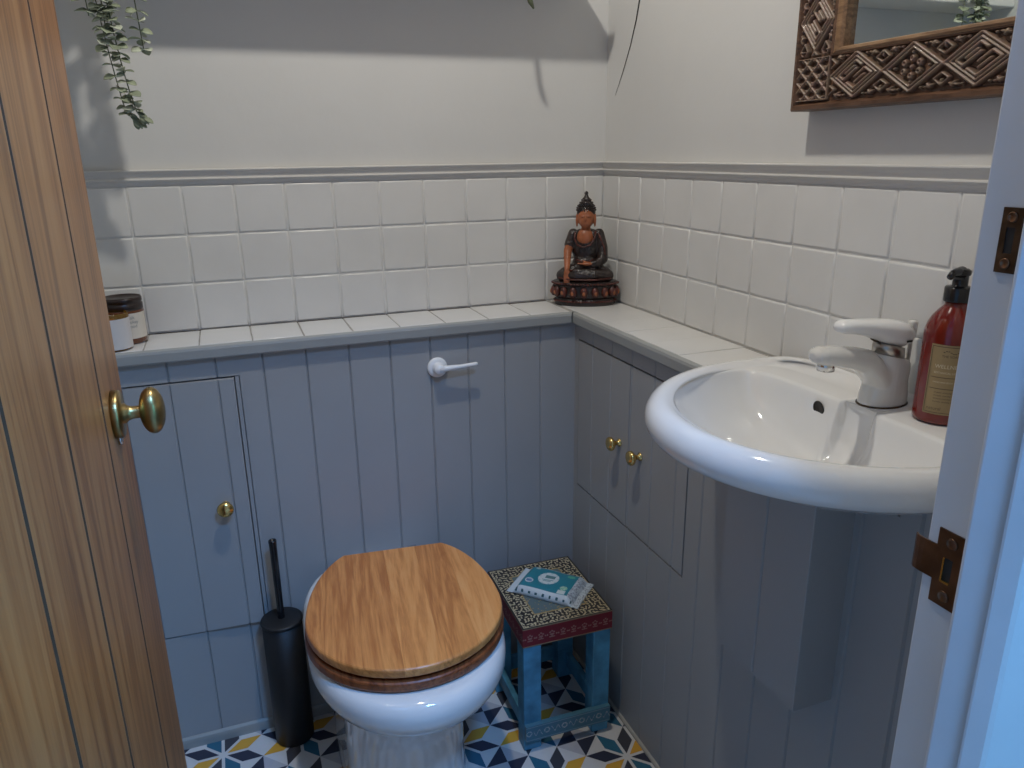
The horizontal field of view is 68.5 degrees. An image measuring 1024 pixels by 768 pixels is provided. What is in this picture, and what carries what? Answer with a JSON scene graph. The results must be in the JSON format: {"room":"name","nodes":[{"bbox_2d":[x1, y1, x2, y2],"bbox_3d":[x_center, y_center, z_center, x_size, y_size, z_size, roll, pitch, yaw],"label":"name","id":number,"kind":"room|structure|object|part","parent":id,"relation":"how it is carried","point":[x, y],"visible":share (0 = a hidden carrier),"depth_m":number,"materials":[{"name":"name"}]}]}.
{"room":"bathroom","nodes":[
{"label":"bathroom","id":0,"kind":"room"},
{"bbox_2d":[54,0,608,614],"bbox_3d":[-0.345,-0.447,1.684,1.390,2.420,0.108,-7,18,-20],"label":"wall","id":1,"kind":"structure","parent":0,"point":[222,83],"depth_m":1.61,"materials":[{"name":"paint"}]},
{"bbox_2d":[84,161,603,186],"bbox_3d":[-0.326,-0.457,1.627,1.190,0.031,0.018,-7,18,-20],"label":"trim","id":2,"kind":"structure","parent":1,"relation":"attached to","point":[108,178],"depth_m":1.60,"materials":[{"name":"paint"}]},
{"bbox_3d":[-0.351,-0.819,1.447,1.104,0.020,0.124,-7,18,-20],"label":"shelf","id":3,"kind":"object","parent":1,"relation":"attached to","visible":0},
{"bbox_2d":[71,0,153,129],"bbox_3d":[-0.699,-0.667,1.315,0.128,0.424,0.138,-7,18,-20],"label":"trailing plant","id":4,"kind":"object","parent":3,"relation":"on","point":[104,13],"visible":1,"depth_m":1.30,"materials":[{"name":"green plant"}]},
{"bbox_2d":[527,0,533,8],"bbox_3d":[0.070,-0.831,1.568,0.016,0.101,0.148,12,21,37],"label":"dry twig","id":5,"kind":"object","parent":3,"relation":"on","point":[530,2],"visible":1,"depth_m":1.53,"materials":[{"name":"green plant"}]},
{"bbox_2d":[118,323,574,737],"bbox_3d":[-0.337,0.340,1.717,1.045,0.896,0.016,-7,18,-20],"label":"wall","id":6,"kind":"structure","parent":0,"point":[358,448],"depth_m":1.69,"materials":[{"name":"grey paint"}]},
{"bbox_2d":[122,377,263,638],"bbox_3d":[-0.648,0.269,1.551,0.202,0.560,0.050,-6,18,-16],"label":"door","id":7,"kind":"structure","parent":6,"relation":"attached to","point":[191,473],"depth_m":1.55,"materials":[{"name":"grey paint"}]},
{"bbox_3d":[-0.593,0.258,1.555,0.034,0.034,0.031,-6,18,-16],"label":"knob","id":8,"kind":"part","parent":7,"relation":"part of","materials":[{"name":"gold metal"}]},
{"bbox_2d":[182,702,333,749],"bbox_3d":[-0.330,0.759,1.834,1.040,0.027,0.007,-7,18,-20],"label":"baseboard","id":9,"kind":"structure","parent":6,"relation":"attached to","point":[249,727],"depth_m":1.72,"materials":[{"name":"grey paint"}]},
{"bbox_2d":[427,357,477,376],"bbox_3d":[-0.131,-0.037,1.659,0.109,0.046,0.031,-7,18,-20],"label":"flush lever","id":10,"kind":"object","parent":6,"relation":"attached to","point":[437,366],"visible":1,"depth_m":1.65,"materials":[{"name":"white plastic"}]},
{"bbox_3d":[-0.117,-0.036,1.653,0.087,0.018,0.017,-5,18,-14],"label":"lever","id":11,"kind":"part","parent":10,"relation":"part of","materials":[{"name":"white plastic"}]},
{"bbox_2d":[577,340,688,574],"bbox_3d":[0.235,0.133,1.591,0.051,0.360,0.459,-7,18,-20],"label":"door","id":12,"kind":"structure","parent":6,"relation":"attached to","point":[619,463],"depth_m":1.58,"materials":[{"name":"grey paint"}]},
{"bbox_3d":[0.210,0.102,1.694,0.020,0.360,0.241,-7,18,-20],"label":"door","id":13,"kind":"part","parent":12,"relation":"part of","materials":[{"name":"grey paint"}]},
{"bbox_3d":[0.217,0.127,1.609,0.031,0.032,0.032,-7,18,-20],"label":"knob","id":14,"kind":"part","parent":12,"relation":"part of","materials":[{"name":"gold metal"}]},
{"bbox_3d":[0.248,0.150,1.532,0.031,0.032,0.032,-7,18,-20],"label":"knob","id":15,"kind":"part","parent":12,"relation":"part of","materials":[{"name":"gold metal"}]},
{"bbox_3d":[0.291,0.164,1.490,0.020,0.360,0.221,-7,18,-20],"label":"door","id":16,"kind":"part","parent":12,"relation":"part of","materials":[{"name":"grey paint"}]},
{"bbox_2d":[184,654,654,767],"bbox_3d":[0.534,1.244,0.264,1.990,0.001,4.414,-7,18,-20],"label":"floor","id":17,"kind":"structure","parent":0,"point":[491,734],"depth_m":1.69,"materials":[{"name":"tile"}]},
{"bbox_2d":[260,538,313,746],"bbox_3d":[-0.502,0.568,1.657,0.089,0.500,0.089,-7,18,-20],"label":"toilet brush","id":18,"kind":"object","parent":17,"relation":"on","point":[282,627],"visible":1,"depth_m":1.64,"materials":[{"name":"black plastic"}]},
{"bbox_3d":[-0.504,0.422,1.612,0.017,0.194,0.017,-7,18,-20],"label":"handle","id":19,"kind":"part","parent":18,"relation":"part of","materials":[{"name":"black plastic"}]},
{"bbox_2d":[303,543,505,767],"bbox_3d":[-0.216,0.629,1.546,0.382,0.440,0.531,-7,18,-20],"label":"toilet","id":20,"kind":"object","parent":17,"relation":"on","point":[405,645],"visible":1,"depth_m":1.39,"materials":[{"name":"white ceramic"}]},
{"bbox_3d":[-0.212,0.432,1.472,0.374,0.019,0.419,-5,18,-13],"label":"lid","id":21,"kind":"part","parent":20,"relation":"part of","materials":[{"name":"brown wood"}]},
{"bbox_3d":[-0.211,0.457,1.479,0.380,0.021,0.425,-5,18,-13],"label":"seat","id":22,"kind":"part","parent":20,"relation":"part of","materials":[{"name":"brown wood"}]},
{"bbox_2d":[487,556,612,750],"bbox_3d":[0.084,0.624,1.763,0.209,0.316,0.254,-7,18,-18],"label":"stool","id":23,"kind":"object","parent":17,"relation":"on","point":[534,622],"visible":0.82,"depth_m":1.67,"materials":[{"name":"blue paint"}]},
{"bbox_3d":[-0.028,0.626,1.839,0.041,0.270,0.041,-7,18,-18],"label":"leg","id":24,"kind":"part","parent":23,"relation":"part of","materials":[{"name":"blue paint"}]},
{"bbox_3d":[-0.001,0.733,1.770,0.014,0.038,0.160,-7,18,-18],"label":"rail","id":25,"kind":"part","parent":23,"relation":"part of","materials":[{"name":"blue paint"}]},
{"bbox_3d":[0.039,0.681,1.657,0.041,0.270,0.041,-7,18,-18],"label":"leg","id":26,"kind":"part","parent":23,"relation":"part of","materials":[{"name":"blue paint"}]},
{"bbox_3d":[0.046,0.692,1.902,0.203,0.038,0.012,-7,18,-18],"label":"rail","id":27,"kind":"part","parent":23,"relation":"part of","materials":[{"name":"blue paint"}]},
{"bbox_2d":[506,567,593,608],"bbox_3d":[0.088,0.458,1.724,0.174,0.022,0.108,7,19,25],"label":"pack","id":28,"kind":"object","parent":23,"relation":"on","point":[544,584],"visible":1,"depth_m":1.70,"materials":[{"name":"plastic"}]},
{"bbox_3d":[0.081,0.494,1.727,0.209,0.046,0.246,-7,18,-18],"label":"seat","id":29,"kind":"part","parent":23,"relation":"part of","materials":[{"name":"multicoloured wood"}]},
{"bbox_3d":[0.127,0.608,1.890,0.041,0.270,0.041,-7,18,-18],"label":"leg","id":30,"kind":"part","parent":23,"relation":"part of","materials":[{"name":"blue paint"}]},
{"bbox_3d":[0.125,0.758,1.685,0.203,0.040,0.012,-7,18,-18],"label":"rail","id":31,"kind":"part","parent":23,"relation":"part of","materials":[{"name":"blue wood"}]},
{"bbox_3d":[0.168,0.713,1.826,0.014,0.038,0.160,-7,18,-18],"label":"rail","id":32,"kind":"part","parent":23,"relation":"part of","materials":[{"name":"blue paint"}]},
{"bbox_3d":[0.193,0.663,1.708,0.041,0.270,0.041,-7,18,-18],"label":"leg","id":33,"kind":"part","parent":23,"relation":"part of","materials":[{"name":"blue paint"}]},
{"bbox_2d":[573,324,931,767],"bbox_3d":[0.370,0.440,1.361,0.016,0.896,1.177,-7,18,-20],"label":"wall","id":34,"kind":"structure","parent":0,"point":[689,700],"depth_m":1.35,"materials":[{"name":"grey paint"}]},
{"bbox_2d":[115,300,769,372],"bbox_3d":[-0.090,0.032,1.138,1.190,0.028,1.322,-7,18,-20],"label":"ledge","id":35,"kind":"object","parent":34,"relation":"on","point":[680,348],"depth_m":1.57,"materials":[{"name":"tile"}]},
{"bbox_2d":[109,310,133,351],"bbox_3d":[-0.766,-0.101,1.438,0.067,0.071,0.066,-7,18,-20],"label":"candle","id":36,"kind":"object","parent":35,"relation":"on","point":[120,325],"visible":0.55,"depth_m":1.42,"materials":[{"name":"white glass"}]},
{"bbox_2d":[105,293,147,343],"bbox_3d":[-0.768,-0.128,1.491,0.074,0.091,0.074,-7,18,-20],"label":"jar","id":37,"kind":"object","parent":35,"relation":"on","point":[132,303],"visible":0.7,"depth_m":1.47,"materials":[{"name":"brown glass"}]},
{"bbox_3d":[-0.769,-0.160,1.482,0.073,0.026,0.073,-7,18,-20],"label":"lid","id":38,"kind":"part","parent":37,"relation":"part of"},
{"bbox_2d":[550,191,619,306],"bbox_3d":[0.175,-0.322,1.786,0.167,0.264,0.106,1,17,7],"label":"statue","id":39,"kind":"object","parent":35,"relation":"on","point":[585,282],"visible":1,"depth_m":1.77,"materials":[{"name":"black metal"}]},
{"bbox_2d":[573,649,659,767],"bbox_3d":[0.365,0.866,1.488,0.006,0.008,1.177,-7,18,-20],"label":"baseboard","id":40,"kind":"structure","parent":34,"relation":"attached to","point":[576,655],"depth_m":1.73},
{"bbox_2d":[716,485,855,711],"bbox_3d":[0.396,0.283,1.111,0.070,0.322,0.181,-7,18,-20],"label":"pipe boxing","id":41,"kind":"object","parent":34,"relation":"attached to","point":[785,564],"visible":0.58,"depth_m":1.06,"materials":[{"name":"grey paint"}]},
{"bbox_2d":[644,356,946,514],"bbox_3d":[0.383,0.088,1.021,0.391,0.118,0.498,-7,18,-20],"label":"basin","id":42,"kind":"object","parent":34,"relation":"attached to","point":[784,428],"visible":0.84,"depth_m":1.01,"materials":[{"name":"white ceramic"}]},
{"bbox_2d":[808,319,917,408],"bbox_3d":[0.474,-0.027,1.015,0.174,0.128,0.057,-7,18,-20],"label":"tap","id":43,"kind":"object","parent":42,"relation":"on","point":[883,371],"visible":1,"depth_m":1.00,"materials":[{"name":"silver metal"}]},
{"bbox_3d":[0.483,-0.068,1.006,0.124,0.045,0.045,-7,18,-20],"label":"lever","id":44,"kind":"part","parent":43,"relation":"part of","materials":[{"name":"white plastic"}]},
{"bbox_3d":[0.549,-0.031,1.044,0.013,0.118,0.013,-7,18,-20],"label":"plug rod","id":45,"kind":"part","parent":43,"relation":"part of","materials":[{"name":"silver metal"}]},
{"bbox_2d":[911,266,971,424],"bbox_3d":[0.554,-0.050,0.950,0.064,0.197,0.064,-7,18,-20],"label":"soap bottle","id":46,"kind":"object","parent":42,"relation":"on","point":[943,331],"visible":0.82,"depth_m":0.94,"materials":[{"name":"red plastic"}]},
{"bbox_2d":[923,345,959,413],"bbox_3d":[0.542,-0.004,0.937,0.041,0.086,0.007,7,19,25],"label":"label","id":47,"kind":"object","parent":46,"relation":"attached to","point":[940,362],"depth_m":0.94,"materials":[{"name":"beige paper"}]},
{"bbox_2d":[603,0,1001,393],"bbox_3d":[0.505,-0.330,1.265,0.108,2.420,1.324,-7,18,-20],"label":"wall","id":48,"kind":"structure","parent":0,"point":[766,268],"depth_m":1.31,"materials":[{"name":"tile"}]},
{"bbox_2d":[615,0,639,94],"bbox_3d":[0.257,-0.765,1.665,0.003,0.227,0.107,-7,18,-20],"label":"thread","id":49,"kind":"object","parent":48,"relation":"hanging from","point":[639,0],"visible":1,"depth_m":1.64},
{"bbox_2d":[602,161,990,190],"bbox_3d":[0.454,-0.348,1.239,0.018,0.031,1.324,-7,18,-20],"label":"trim","id":50,"kind":"structure","parent":48,"relation":"attached to","point":[944,177],"depth_m":1.15,"materials":[{"name":"paint"}]},
{"bbox_2d":[790,0,1017,111],"bbox_3d":[0.549,-0.681,0.825,0.040,0.691,0.572,-7,18,-20],"label":"mirror","id":51,"kind":"object","parent":48,"relation":"attached to","point":[850,54],"visible":0.93,"depth_m":0.99,"materials":[{"name":"brown wood"}]},
{"bbox_3d":[0.553,-0.391,0.914,0.039,0.062,0.414,-7,18,-20],"label":"carved rail","id":52,"kind":"part","parent":51,"relation":"part of","materials":[{"name":"brown wood"}]},
{"bbox_3d":[0.544,-0.680,0.823,0.001,0.531,0.392,-7,18,-20],"label":"glass","id":53,"kind":"part","parent":51,"relation":"part of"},
{"bbox_3d":[0.151,-0.068,0.430,1.390,2.420,0.061,-7,18,-20],"label":"wall","id":54,"kind":"structure","parent":0,"visible":0},
{"bbox_2d":[0,0,186,767],"bbox_3d":[-0.396,0.080,0.696,0.101,1.984,0.715,-7,18,-20],"label":"door","id":55,"kind":"structure","parent":54,"relation":"in","point":[86,680],"depth_m":0.68,"materials":[{"name":"orange wood"}]},
{"bbox_3d":[-0.479,0.036,0.943,0.036,0.061,0.061,-7,18,-20],"label":"knob","id":56,"kind":"part","parent":55,"relation":"part of","materials":[{"name":"gold metal"}]},
{"bbox_3d":[-0.455,0.033,0.951,0.030,0.061,0.045,-7,18,-20],"label":"handle","id":57,"kind":"part","parent":55,"relation":"part of","materials":[{"name":"gold metal"}]},
{"bbox_2d":[912,527,965,612],"bbox_3d":[0.330,0.140,0.584,0.003,0.063,0.045,-6,18,-17],"label":"strike plate","id":58,"kind":"object","parent":54,"relation":"attached to","point":[941,561],"visible":1,"depth_m":0.58,"materials":[{"name":"metal"}]},
{"bbox_2d":[890,0,1023,767],"bbox_3d":[0.350,0.094,0.557,0.030,2.030,0.060,-7,18,-20],"label":"trim","id":59,"kind":"structure","parent":54,"relation":"attached to","point":[990,291],"depth_m":0.54,"materials":[{"name":"white paint"}]},
{"bbox_2d":[924,224,1023,767],"bbox_3d":[0.012,0.156,0.421,0.708,2.000,0.023,-7,18,-20],"label":"trim","id":60,"kind":"structure","parent":54,"relation":"attached to","point":[1004,431],"depth_m":0.54,"materials":[{"name":"white paint"}]},
{"bbox_2d":[957,433,1023,767],"bbox_3d":[0.377,0.089,0.522,0.070,2.060,0.017,-7,18,-20],"label":"trim","id":61,"kind":"structure","parent":54,"relation":"attached to","point":[993,736],"depth_m":0.55,"materials":[{"name":"white paint"}]},
{"bbox_2d":[993,207,1023,273],"bbox_3d":[0.330,-0.095,0.500,0.002,0.043,0.014,-7,18,-20],"label":"keep","id":62,"kind":"object","parent":54,"relation":"attached to","point":[1012,223],"visible":1,"depth_m":0.50,"materials":[{"name":"brown metal"}]}
]}

